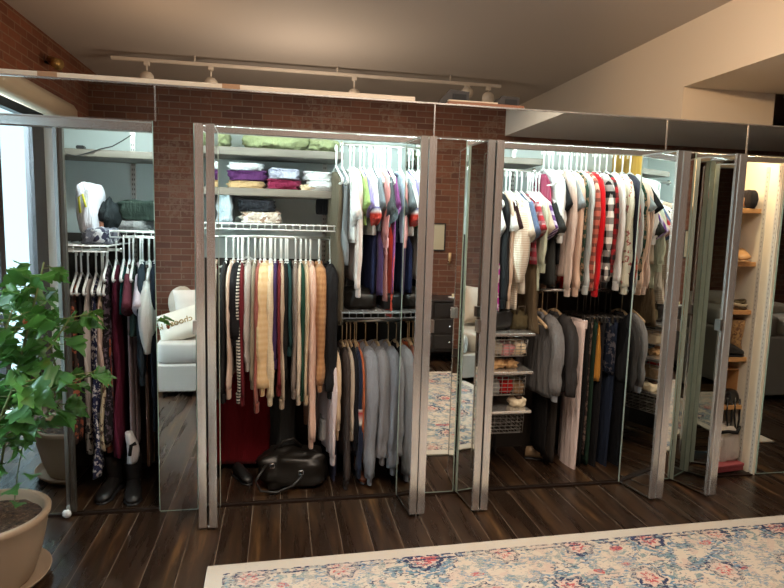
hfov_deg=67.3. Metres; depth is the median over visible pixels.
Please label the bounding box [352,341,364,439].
long sleeved top
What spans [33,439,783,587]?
floor
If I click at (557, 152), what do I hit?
clothes hanger
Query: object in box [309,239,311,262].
clothes hanger
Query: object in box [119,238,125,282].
clothes hanger
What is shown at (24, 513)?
potted plant
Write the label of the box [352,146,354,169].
clothes hanger
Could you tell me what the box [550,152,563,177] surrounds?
clothes hanger
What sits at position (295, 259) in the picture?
clothes hanger
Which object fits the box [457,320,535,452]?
shelving unit
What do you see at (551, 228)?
t-shirt
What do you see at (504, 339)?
wire basket
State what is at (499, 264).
tank
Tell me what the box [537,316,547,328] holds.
clothes hanger
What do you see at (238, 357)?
long sleeved top
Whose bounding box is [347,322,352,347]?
clothes hanger
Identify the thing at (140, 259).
clothes hanger
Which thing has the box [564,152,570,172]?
clothes hanger
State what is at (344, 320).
clothes rod
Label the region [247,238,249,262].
clothes hanger
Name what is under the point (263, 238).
clothes hanger
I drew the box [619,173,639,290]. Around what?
jacket
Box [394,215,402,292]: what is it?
tank
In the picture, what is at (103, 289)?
clothes hanger
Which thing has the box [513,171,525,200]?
clothes hanger
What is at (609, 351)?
skirt
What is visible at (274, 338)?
long sleeved top
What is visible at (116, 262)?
clothes hanger
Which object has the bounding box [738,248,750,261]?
loafer
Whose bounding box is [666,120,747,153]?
mirror
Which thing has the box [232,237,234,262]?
clothes hanger
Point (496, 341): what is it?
garment
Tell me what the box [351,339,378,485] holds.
sweatshirt
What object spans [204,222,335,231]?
wire shelf
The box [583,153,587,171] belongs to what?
clothes hanger
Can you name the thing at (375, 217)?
t-shirt
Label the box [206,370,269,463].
suitcase
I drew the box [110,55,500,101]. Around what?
track light
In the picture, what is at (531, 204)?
t-shirt
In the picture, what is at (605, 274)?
long sleeved top
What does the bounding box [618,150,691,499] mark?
mirror door
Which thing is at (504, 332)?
shelf
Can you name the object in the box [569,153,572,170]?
clothes hanger
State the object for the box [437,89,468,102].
wedge
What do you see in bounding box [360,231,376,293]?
tank
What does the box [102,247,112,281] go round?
clothes hanger
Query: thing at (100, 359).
tank
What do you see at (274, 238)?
clothes hanger
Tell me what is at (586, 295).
clothes hanger
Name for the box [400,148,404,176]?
clothes hanger
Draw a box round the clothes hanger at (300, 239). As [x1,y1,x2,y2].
[299,239,301,262]
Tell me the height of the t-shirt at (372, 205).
0.291 m
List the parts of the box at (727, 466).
lid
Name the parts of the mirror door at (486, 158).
rail, mirror pane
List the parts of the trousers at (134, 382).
trouser leg, trouser leg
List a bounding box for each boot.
[95,452,123,504]
[123,452,142,506]
[231,462,252,485]
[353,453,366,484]
[730,318,745,348]
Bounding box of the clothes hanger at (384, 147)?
[384,147,391,182]
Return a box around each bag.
[75,182,105,233]
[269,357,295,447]
[343,285,376,308]
[376,291,400,309]
[461,305,512,329]
[719,421,740,461]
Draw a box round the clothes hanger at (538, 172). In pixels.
[537,172,548,201]
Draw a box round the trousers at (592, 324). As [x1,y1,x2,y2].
[577,316,593,454]
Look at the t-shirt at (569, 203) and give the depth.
3.61 m
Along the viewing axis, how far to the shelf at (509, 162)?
3.79 m
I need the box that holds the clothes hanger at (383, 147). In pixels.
[382,147,389,182]
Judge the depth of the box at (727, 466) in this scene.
3.95 m
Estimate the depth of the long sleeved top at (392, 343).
3.71 m
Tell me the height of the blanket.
0.129 m
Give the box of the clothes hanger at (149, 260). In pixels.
[146,239,150,280]
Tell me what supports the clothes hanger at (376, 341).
hanging from the clothes rod at (344, 320)
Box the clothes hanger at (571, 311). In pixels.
[569,295,594,322]
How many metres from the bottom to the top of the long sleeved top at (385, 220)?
0.512 m
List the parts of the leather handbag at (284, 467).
handle, handle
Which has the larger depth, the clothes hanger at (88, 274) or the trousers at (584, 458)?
the trousers at (584, 458)
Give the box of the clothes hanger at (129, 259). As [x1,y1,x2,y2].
[126,238,130,273]
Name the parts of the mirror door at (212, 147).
mirror pane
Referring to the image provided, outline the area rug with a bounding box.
[204,515,783,587]
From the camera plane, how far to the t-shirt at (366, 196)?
3.38 m
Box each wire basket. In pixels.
[456,401,523,433]
[458,363,525,395]
[459,330,527,356]
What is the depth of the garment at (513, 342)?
3.68 m
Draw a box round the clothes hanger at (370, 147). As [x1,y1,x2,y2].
[370,147,377,182]
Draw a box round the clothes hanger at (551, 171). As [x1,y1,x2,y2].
[546,151,552,172]
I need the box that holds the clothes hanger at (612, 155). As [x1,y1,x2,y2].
[612,155,618,174]
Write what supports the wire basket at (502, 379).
in the shelving unit at (500, 405)
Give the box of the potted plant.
[0,260,116,587]
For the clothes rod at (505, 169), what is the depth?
3.77 m
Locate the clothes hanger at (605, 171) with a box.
[603,155,609,173]
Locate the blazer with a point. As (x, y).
(569, 371)
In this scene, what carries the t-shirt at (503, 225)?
hanging from the clothes hanger
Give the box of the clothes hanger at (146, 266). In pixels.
[145,239,148,272]
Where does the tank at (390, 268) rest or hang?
hanging from the clothes hanger at (388, 149)
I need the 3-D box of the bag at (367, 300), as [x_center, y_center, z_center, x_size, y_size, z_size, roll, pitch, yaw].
[-0.206,0.016,3.649,0.216,0.129,0.323,0,7,-11]
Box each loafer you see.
[524,446,544,460]
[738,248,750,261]
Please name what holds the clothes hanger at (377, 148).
hanging from the clothes rod at (341, 142)
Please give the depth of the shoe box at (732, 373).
4.10 m
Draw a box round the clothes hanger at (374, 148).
[373,147,379,177]
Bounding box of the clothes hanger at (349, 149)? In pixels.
[348,146,356,181]
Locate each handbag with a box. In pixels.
[254,437,327,493]
[724,388,740,428]
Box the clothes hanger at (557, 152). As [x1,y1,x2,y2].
[556,152,562,173]
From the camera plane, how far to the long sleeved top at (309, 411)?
3.43 m
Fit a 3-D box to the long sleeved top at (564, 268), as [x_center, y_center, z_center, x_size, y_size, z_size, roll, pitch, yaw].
[1.066,-0.405,3.869,0.050,0.795,0.552,0,7,-12]
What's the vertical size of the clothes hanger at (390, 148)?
0.245 m
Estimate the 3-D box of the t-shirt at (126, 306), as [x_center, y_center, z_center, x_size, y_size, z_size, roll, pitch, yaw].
[-1.522,-0.040,3.430,0.060,0.291,0.614,-1,7,-19]
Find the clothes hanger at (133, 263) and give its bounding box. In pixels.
[129,238,137,282]
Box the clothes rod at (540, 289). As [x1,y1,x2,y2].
[539,288,629,292]
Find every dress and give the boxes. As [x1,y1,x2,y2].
[70,278,84,444]
[83,278,93,454]
[91,278,106,479]
[99,282,110,450]
[103,265,113,444]
[127,265,136,336]
[325,172,343,324]
[510,240,539,333]
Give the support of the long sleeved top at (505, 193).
hanging from the clothes hanger
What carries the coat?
hanging from the clothes hanger
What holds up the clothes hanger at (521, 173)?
hanging from the clothes rod at (505, 169)
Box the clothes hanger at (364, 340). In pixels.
[360,322,367,345]
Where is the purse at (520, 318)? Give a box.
[510,306,527,328]
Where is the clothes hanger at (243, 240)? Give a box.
[242,238,244,261]
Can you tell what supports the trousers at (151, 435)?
hanging from the clothes hanger at (146, 266)
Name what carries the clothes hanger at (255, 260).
hanging from the clothes rod at (220, 235)
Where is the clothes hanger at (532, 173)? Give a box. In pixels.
[531,172,535,196]
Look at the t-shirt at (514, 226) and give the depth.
3.52 m
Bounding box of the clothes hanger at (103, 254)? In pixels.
[98,253,104,295]
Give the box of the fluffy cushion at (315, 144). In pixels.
[307,139,339,151]
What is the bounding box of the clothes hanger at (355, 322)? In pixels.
[355,322,358,345]
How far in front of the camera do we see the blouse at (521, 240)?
3.56 m
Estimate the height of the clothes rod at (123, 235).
0.031 m
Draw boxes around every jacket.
[117,199,153,220]
[515,311,564,402]
[601,309,629,382]
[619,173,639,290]
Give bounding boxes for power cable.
[66,135,131,156]
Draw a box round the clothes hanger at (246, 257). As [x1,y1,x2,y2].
[219,238,253,274]
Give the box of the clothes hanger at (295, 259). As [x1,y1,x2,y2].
[294,239,296,263]
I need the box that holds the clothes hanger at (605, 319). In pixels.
[586,292,609,322]
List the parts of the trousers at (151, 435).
trouser leg, trouser leg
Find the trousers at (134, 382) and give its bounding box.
[127,270,140,443]
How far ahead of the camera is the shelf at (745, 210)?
3.86 m
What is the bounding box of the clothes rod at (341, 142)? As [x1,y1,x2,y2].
[340,141,405,149]
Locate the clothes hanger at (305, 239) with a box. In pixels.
[305,239,306,263]
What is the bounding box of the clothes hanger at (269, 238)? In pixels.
[269,238,270,262]
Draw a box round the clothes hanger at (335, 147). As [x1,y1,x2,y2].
[332,145,343,184]
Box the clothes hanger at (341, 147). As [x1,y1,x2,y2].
[339,146,348,184]
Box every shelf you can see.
[64,148,152,163]
[68,241,131,252]
[109,230,153,238]
[203,145,343,163]
[204,186,331,199]
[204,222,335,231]
[340,304,400,318]
[457,390,530,414]
[458,354,533,374]
[460,320,535,336]
[467,155,542,168]
[675,385,741,409]
[679,345,746,362]
[683,300,750,314]
[687,257,755,266]
[692,206,760,213]
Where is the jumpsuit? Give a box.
[111,265,128,458]
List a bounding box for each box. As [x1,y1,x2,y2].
[718,460,743,472]
[726,366,738,389]
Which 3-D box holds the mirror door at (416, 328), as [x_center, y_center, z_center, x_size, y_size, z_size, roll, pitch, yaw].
[0.137,0.197,3.258,0.132,2.058,0.261,0,7,-11]
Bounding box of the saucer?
[20,547,51,587]
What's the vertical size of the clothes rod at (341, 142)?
0.037 m
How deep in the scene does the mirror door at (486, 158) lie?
3.26 m
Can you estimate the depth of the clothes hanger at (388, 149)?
3.59 m
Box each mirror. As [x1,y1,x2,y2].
[0,75,153,120]
[156,86,433,135]
[435,104,666,149]
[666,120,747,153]
[747,125,783,156]
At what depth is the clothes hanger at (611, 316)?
3.97 m
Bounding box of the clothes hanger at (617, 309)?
[611,293,627,315]
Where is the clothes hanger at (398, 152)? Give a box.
[397,148,404,178]
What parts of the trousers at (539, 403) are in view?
trouser leg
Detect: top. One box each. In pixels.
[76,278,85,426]
[136,261,146,385]
[219,259,229,403]
[225,259,235,399]
[236,260,245,403]
[239,259,244,406]
[243,260,251,371]
[249,260,258,389]
[253,261,261,413]
[266,260,274,406]
[272,260,278,369]
[276,260,283,396]
[279,261,284,409]
[283,261,288,379]
[287,260,292,356]
[291,260,297,399]
[296,260,302,405]
[297,260,304,401]
[303,260,309,405]
[303,260,315,448]
[316,367,337,465]
[335,350,340,440]
[337,340,350,489]
[344,168,362,297]
[345,343,354,440]
[349,341,358,450]
[350,343,362,478]
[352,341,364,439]
[379,169,389,254]
[389,340,399,357]
[499,193,510,308]
[504,192,513,308]
[531,170,566,242]
[533,193,548,290]
[541,171,585,296]
[550,171,594,294]
[555,170,577,296]
[555,171,600,290]
[558,172,605,296]
[570,171,588,280]
[580,173,625,290]
[590,172,614,288]
[598,172,618,272]
[610,173,634,294]
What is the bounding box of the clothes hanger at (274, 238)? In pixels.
[274,238,275,262]
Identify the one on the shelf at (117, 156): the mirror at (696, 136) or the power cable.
the power cable
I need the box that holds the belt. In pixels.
[733,299,747,309]
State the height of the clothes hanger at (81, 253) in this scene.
0.245 m
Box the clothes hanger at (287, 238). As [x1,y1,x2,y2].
[286,238,288,262]
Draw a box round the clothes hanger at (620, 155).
[619,155,625,174]
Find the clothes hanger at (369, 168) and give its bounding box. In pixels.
[367,147,375,181]
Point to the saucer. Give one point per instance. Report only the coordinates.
(44, 562)
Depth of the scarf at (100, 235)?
3.18 m
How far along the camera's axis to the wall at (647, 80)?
4.89 m
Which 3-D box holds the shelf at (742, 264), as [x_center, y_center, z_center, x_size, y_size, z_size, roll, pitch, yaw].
[2.053,-0.230,4.116,0.660,0.030,0.530,0,7,-11]
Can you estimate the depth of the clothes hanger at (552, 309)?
3.91 m
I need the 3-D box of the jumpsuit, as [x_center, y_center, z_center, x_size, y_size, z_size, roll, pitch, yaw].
[-1.606,0.371,3.465,0.070,1.080,0.421,-1,7,-19]
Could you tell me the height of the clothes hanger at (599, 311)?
0.201 m
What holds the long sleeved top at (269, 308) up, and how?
hanging from the clothes hanger
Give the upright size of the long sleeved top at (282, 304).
0.854 m
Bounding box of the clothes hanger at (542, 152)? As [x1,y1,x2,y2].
[531,151,556,188]
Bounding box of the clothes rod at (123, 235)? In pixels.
[122,234,153,238]
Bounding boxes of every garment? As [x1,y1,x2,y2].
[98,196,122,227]
[493,378,499,393]
[494,376,512,393]
[495,340,502,354]
[500,341,514,355]
[506,337,525,354]
[509,376,523,393]
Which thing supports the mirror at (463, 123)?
on the wardrobe
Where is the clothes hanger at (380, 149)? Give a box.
[379,147,381,171]
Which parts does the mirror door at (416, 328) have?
mirror pane, rail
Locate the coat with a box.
[150,261,157,431]
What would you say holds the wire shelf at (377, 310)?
attached to the wardrobe
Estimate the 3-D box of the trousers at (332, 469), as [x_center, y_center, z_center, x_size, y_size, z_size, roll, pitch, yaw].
[-0.373,0.796,3.749,0.048,0.899,0.247,0,7,-16]
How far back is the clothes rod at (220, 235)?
3.53 m
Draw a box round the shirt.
[318,413,325,440]
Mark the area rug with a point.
(748, 552)
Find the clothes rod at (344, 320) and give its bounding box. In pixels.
[343,319,400,321]
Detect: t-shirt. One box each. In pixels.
[121,262,132,315]
[132,262,140,315]
[345,169,361,242]
[359,169,370,224]
[363,170,374,217]
[363,170,381,234]
[373,170,386,230]
[386,171,397,226]
[388,171,401,293]
[394,171,404,242]
[500,212,505,236]
[509,211,518,231]
[513,200,523,229]
[514,193,535,293]
[520,194,540,241]
[525,194,546,264]
[536,194,554,236]
[539,202,566,285]
[547,202,558,239]
[555,177,572,263]
[575,178,585,210]
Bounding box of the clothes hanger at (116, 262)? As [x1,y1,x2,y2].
[111,239,120,282]
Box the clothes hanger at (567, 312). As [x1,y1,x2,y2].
[563,293,588,319]
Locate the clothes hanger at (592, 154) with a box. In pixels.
[592,154,598,173]
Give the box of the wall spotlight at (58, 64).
[44,56,63,69]
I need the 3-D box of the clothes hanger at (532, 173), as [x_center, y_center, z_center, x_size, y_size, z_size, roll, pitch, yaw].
[0.901,-0.665,3.806,0.014,0.245,0.412,0,7,-12]
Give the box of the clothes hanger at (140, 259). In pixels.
[138,238,141,267]
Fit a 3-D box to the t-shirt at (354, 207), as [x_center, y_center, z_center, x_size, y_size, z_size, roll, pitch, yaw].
[-0.267,-0.539,3.603,0.063,0.439,0.614,0,7,-15]
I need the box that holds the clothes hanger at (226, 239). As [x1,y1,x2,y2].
[225,237,227,263]
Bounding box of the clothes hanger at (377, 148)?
[376,147,384,185]
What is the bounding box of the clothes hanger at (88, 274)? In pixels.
[82,250,92,295]
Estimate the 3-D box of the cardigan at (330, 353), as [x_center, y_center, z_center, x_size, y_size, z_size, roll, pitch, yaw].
[-0.392,0.197,3.670,0.093,0.801,0.554,1,7,-9]
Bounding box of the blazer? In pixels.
[544,309,578,397]
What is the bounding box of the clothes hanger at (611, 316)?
[590,292,617,322]
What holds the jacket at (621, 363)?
hanging from the clothes hanger at (617, 309)
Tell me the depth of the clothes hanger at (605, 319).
3.96 m
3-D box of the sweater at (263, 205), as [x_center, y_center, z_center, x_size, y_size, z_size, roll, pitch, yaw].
[-0.833,-0.548,3.642,0.232,0.077,0.275,0,7,-11]
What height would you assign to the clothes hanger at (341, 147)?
0.245 m
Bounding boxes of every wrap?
[494,357,505,368]
[503,358,518,367]
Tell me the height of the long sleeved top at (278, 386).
0.776 m
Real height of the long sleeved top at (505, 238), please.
0.722 m
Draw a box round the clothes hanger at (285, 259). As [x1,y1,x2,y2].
[284,238,286,263]
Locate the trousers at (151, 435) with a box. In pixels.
[145,273,156,466]
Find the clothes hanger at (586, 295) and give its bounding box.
[574,295,597,322]
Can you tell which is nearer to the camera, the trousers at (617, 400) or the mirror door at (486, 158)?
the mirror door at (486, 158)
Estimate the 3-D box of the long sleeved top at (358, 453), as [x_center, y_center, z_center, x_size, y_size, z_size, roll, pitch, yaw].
[-0.251,0.699,3.758,0.054,0.795,0.536,0,7,-15]
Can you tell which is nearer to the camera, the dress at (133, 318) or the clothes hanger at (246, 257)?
the dress at (133, 318)
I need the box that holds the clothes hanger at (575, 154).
[574,153,578,171]
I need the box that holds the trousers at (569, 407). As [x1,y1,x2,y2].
[557,315,587,469]
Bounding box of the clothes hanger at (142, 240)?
[141,238,144,264]
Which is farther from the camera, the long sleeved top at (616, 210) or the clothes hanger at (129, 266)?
the long sleeved top at (616, 210)
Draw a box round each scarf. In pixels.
[80,226,120,244]
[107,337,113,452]
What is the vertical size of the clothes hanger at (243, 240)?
0.245 m
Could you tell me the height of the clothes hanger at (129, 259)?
0.245 m
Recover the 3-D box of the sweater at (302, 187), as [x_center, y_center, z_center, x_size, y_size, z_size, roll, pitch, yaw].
[-0.528,-0.662,3.685,0.118,0.038,0.267,0,7,-11]
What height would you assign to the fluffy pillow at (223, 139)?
0.138 m
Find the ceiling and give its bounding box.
[4,0,783,123]
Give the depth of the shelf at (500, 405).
3.73 m
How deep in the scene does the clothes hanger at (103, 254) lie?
3.32 m
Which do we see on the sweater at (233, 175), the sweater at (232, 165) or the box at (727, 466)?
the sweater at (232, 165)
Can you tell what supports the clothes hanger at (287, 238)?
hanging from the clothes rod at (220, 235)
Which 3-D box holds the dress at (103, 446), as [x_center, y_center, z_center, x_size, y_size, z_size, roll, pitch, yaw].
[-1.675,0.381,3.453,0.070,0.948,0.469,-1,7,-20]
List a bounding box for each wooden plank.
[0,68,414,100]
[447,99,523,107]
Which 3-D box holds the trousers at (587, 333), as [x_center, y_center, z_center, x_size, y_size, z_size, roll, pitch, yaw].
[1.265,0.652,4.037,0.041,0.992,0.248,0,7,-16]
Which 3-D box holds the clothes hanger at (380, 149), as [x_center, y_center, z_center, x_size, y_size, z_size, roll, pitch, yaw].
[-0.074,-0.777,3.611,0.014,0.245,0.412,0,7,-13]
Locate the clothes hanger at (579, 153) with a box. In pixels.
[579,153,582,170]
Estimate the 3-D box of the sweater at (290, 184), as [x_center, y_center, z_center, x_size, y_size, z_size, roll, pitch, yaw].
[-0.667,-0.676,3.651,0.229,0.066,0.279,0,7,-11]
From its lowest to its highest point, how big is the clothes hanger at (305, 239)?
0.245 m
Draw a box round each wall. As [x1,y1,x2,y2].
[0,0,96,74]
[519,22,775,124]
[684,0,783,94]
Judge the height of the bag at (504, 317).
0.147 m
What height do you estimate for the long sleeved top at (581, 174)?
0.694 m
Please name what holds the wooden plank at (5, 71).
on the wardrobe
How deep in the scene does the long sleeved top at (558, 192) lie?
3.62 m
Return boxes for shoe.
[729,343,743,356]
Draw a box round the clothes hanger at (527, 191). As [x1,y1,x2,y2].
[524,172,536,201]
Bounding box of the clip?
[76,145,85,148]
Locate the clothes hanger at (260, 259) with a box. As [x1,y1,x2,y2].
[259,238,261,262]
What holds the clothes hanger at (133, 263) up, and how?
hanging from the clothes rod at (123, 235)
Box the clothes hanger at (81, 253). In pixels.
[75,250,85,295]
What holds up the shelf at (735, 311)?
attached to the wardrobe
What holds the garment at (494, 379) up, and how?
in the wire basket at (502, 379)
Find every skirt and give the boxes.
[587,316,600,381]
[599,314,615,374]
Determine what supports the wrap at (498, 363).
on the shelving unit at (500, 405)
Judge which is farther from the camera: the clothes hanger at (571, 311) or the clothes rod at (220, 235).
the clothes hanger at (571, 311)
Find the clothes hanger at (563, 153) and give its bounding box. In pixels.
[562,152,574,178]
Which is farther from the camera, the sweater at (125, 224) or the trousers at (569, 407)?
the trousers at (569, 407)
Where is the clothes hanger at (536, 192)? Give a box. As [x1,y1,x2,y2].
[534,172,537,193]
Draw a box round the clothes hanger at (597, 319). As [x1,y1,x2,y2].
[578,291,601,322]
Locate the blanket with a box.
[242,135,309,149]
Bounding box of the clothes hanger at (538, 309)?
[537,291,547,314]
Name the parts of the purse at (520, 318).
handle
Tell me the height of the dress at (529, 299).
0.854 m
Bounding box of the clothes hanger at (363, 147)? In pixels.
[362,146,368,178]
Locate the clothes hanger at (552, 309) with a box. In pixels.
[547,292,561,315]
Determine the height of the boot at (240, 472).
0.090 m
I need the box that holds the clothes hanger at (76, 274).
[70,250,81,295]
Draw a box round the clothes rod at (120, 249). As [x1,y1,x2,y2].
[68,247,122,252]
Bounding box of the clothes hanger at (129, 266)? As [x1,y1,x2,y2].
[128,238,131,270]
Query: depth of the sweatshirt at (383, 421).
3.54 m
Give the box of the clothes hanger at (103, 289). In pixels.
[102,253,108,295]
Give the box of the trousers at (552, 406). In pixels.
[541,319,557,462]
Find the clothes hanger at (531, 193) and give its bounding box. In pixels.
[527,172,542,207]
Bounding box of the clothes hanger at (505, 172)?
[503,171,515,204]
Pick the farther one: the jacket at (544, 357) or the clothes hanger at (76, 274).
the jacket at (544, 357)
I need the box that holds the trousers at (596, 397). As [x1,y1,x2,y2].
[586,316,605,466]
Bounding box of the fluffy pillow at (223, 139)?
[203,133,231,146]
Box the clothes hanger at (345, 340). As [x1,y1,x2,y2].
[343,322,348,347]
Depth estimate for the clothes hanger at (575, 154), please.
3.82 m
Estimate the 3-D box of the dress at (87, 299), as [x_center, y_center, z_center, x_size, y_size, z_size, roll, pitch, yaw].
[-1.754,0.410,3.442,0.078,0.996,0.312,-1,7,-19]
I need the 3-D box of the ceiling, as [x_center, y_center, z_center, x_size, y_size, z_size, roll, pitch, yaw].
[1.780,-2.075,3.942,9.470,0.100,9.000,0,7,-11]
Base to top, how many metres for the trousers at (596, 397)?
1.055 m
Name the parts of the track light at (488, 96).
globe, globe, globe, globe, globe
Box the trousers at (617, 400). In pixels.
[607,316,627,465]
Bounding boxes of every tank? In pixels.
[97,296,103,366]
[119,265,126,314]
[340,172,348,264]
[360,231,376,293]
[375,173,383,294]
[376,174,394,316]
[378,232,388,300]
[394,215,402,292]
[497,264,499,310]
[531,174,551,204]
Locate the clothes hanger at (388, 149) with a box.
[387,148,395,184]
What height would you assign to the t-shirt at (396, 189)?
0.738 m
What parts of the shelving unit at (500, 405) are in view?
post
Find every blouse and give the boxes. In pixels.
[138,261,155,353]
[499,192,530,309]
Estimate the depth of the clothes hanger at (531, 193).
3.77 m
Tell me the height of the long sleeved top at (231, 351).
0.787 m
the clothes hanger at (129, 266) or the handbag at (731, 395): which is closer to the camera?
the clothes hanger at (129, 266)
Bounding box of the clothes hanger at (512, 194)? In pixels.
[507,171,521,206]
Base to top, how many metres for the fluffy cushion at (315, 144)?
0.106 m
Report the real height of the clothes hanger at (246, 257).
0.245 m
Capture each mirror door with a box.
[193,123,220,529]
[396,136,437,515]
[455,139,504,511]
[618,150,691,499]
[670,153,747,496]
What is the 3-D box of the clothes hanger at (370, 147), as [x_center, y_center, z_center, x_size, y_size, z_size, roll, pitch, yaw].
[-0.133,-0.777,3.599,0.014,0.245,0.412,0,7,-13]
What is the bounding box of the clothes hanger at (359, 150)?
[358,146,364,176]
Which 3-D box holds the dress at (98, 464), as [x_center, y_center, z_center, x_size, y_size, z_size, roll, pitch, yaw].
[-1.716,0.456,3.454,0.070,1.098,0.526,-1,7,-19]
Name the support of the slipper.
on the shelving unit at (500, 405)
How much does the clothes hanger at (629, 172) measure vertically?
0.245 m
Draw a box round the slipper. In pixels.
[507,394,525,406]
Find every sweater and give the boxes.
[118,220,153,229]
[219,195,234,221]
[226,180,266,188]
[227,162,266,170]
[227,170,267,182]
[237,199,275,211]
[238,211,281,223]
[266,178,301,189]
[267,167,299,180]
[299,184,314,189]
[302,171,331,182]
[306,181,331,190]
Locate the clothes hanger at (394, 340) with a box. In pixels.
[391,322,399,347]
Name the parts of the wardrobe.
mirror panel, head rail, mirror panel, panel, header trim, mirror panel, head rail, mirror panel, panel, mirror panel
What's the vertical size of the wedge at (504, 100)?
0.089 m
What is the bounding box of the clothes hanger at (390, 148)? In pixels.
[389,148,395,179]
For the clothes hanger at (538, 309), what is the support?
hanging from the clothes rod at (540, 289)
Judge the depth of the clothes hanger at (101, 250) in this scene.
3.32 m
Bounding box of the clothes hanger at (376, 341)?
[371,322,379,346]
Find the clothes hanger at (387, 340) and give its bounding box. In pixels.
[383,322,390,345]
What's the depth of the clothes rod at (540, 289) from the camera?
3.92 m
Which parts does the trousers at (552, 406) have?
trouser leg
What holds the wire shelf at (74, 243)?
attached to the wardrobe
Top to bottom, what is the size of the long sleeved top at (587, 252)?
0.782 m
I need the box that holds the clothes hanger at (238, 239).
[237,237,239,261]
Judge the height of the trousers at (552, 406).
0.968 m
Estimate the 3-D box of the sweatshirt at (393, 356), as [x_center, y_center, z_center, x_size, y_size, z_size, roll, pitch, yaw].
[-0.038,0.692,3.797,0.088,0.795,0.543,0,7,-14]
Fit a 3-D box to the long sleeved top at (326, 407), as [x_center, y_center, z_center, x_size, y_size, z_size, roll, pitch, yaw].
[-0.416,0.653,3.721,0.055,0.705,0.540,-1,7,-17]
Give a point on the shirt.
(322, 423)
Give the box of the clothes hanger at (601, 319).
[582,297,606,322]
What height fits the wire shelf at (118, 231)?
0.040 m
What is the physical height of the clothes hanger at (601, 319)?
0.201 m
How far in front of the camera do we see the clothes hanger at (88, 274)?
3.34 m
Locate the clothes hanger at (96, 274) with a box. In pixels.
[90,250,99,295]
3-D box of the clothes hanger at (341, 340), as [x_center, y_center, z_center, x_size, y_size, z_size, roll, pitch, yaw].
[-0.317,0.280,3.695,0.022,0.223,0.400,0,7,-15]
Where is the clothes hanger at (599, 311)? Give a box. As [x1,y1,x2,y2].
[596,292,622,322]
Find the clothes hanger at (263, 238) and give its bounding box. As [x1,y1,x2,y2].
[263,238,264,261]
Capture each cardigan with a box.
[229,259,239,346]
[256,260,268,396]
[314,261,325,392]
[324,261,337,399]
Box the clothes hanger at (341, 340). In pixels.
[339,325,344,347]
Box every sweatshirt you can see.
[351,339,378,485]
[367,339,389,465]
[375,339,399,475]
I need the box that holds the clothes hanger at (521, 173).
[519,172,530,201]
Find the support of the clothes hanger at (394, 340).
hanging from the clothes rod at (344, 320)
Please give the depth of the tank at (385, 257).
3.52 m
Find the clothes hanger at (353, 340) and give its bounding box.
[351,322,356,347]
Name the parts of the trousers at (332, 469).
trouser leg, trouser leg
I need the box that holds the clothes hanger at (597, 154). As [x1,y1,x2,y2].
[596,154,600,171]
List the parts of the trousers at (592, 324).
trouser leg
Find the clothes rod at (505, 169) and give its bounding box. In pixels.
[466,165,535,173]
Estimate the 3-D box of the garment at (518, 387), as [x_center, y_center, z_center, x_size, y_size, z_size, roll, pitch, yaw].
[0.780,0.576,3.772,0.094,0.090,0.164,0,7,-11]
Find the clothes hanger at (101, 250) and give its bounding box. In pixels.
[96,250,101,295]
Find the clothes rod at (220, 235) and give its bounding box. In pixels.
[204,234,329,239]
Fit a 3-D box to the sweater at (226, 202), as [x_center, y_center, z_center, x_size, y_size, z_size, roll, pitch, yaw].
[-1.014,-0.542,3.604,0.091,0.203,0.274,0,7,-11]
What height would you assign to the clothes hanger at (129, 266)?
0.201 m
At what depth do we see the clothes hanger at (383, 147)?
3.59 m
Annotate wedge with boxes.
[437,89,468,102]
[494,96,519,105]
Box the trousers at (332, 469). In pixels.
[329,352,339,480]
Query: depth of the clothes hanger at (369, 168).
3.57 m
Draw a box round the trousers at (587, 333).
[574,316,590,464]
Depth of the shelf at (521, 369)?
3.67 m
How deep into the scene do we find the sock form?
3.35 m
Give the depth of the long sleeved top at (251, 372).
3.34 m
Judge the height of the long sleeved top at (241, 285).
0.830 m
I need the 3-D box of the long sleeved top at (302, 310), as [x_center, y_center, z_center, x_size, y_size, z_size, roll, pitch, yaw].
[-0.571,0.199,3.637,0.050,0.809,0.547,0,7,-13]
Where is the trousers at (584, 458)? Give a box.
[581,319,597,464]
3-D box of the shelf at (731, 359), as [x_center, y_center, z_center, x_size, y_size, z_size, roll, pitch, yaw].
[2.035,0.411,4.191,0.660,0.030,0.530,0,7,-11]
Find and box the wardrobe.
[0,73,783,517]
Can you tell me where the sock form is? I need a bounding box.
[125,430,139,464]
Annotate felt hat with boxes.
[744,190,758,208]
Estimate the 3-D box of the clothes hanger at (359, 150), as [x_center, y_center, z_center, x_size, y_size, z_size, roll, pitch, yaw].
[-0.198,-0.778,3.587,0.015,0.245,0.412,0,7,-14]
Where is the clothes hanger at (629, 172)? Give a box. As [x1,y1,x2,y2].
[627,156,634,175]
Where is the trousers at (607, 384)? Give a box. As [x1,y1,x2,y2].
[595,317,618,466]
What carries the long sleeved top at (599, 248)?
hanging from the clothes hanger at (585, 170)
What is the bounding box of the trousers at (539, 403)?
[530,392,547,454]
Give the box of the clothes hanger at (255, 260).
[253,238,256,263]
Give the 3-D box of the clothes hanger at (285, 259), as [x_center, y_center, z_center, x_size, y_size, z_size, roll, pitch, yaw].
[-0.646,-0.217,3.572,0.015,0.245,0.412,0,7,-11]
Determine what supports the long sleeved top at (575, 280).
hanging from the clothes hanger at (564, 152)
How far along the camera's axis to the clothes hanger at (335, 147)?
3.53 m

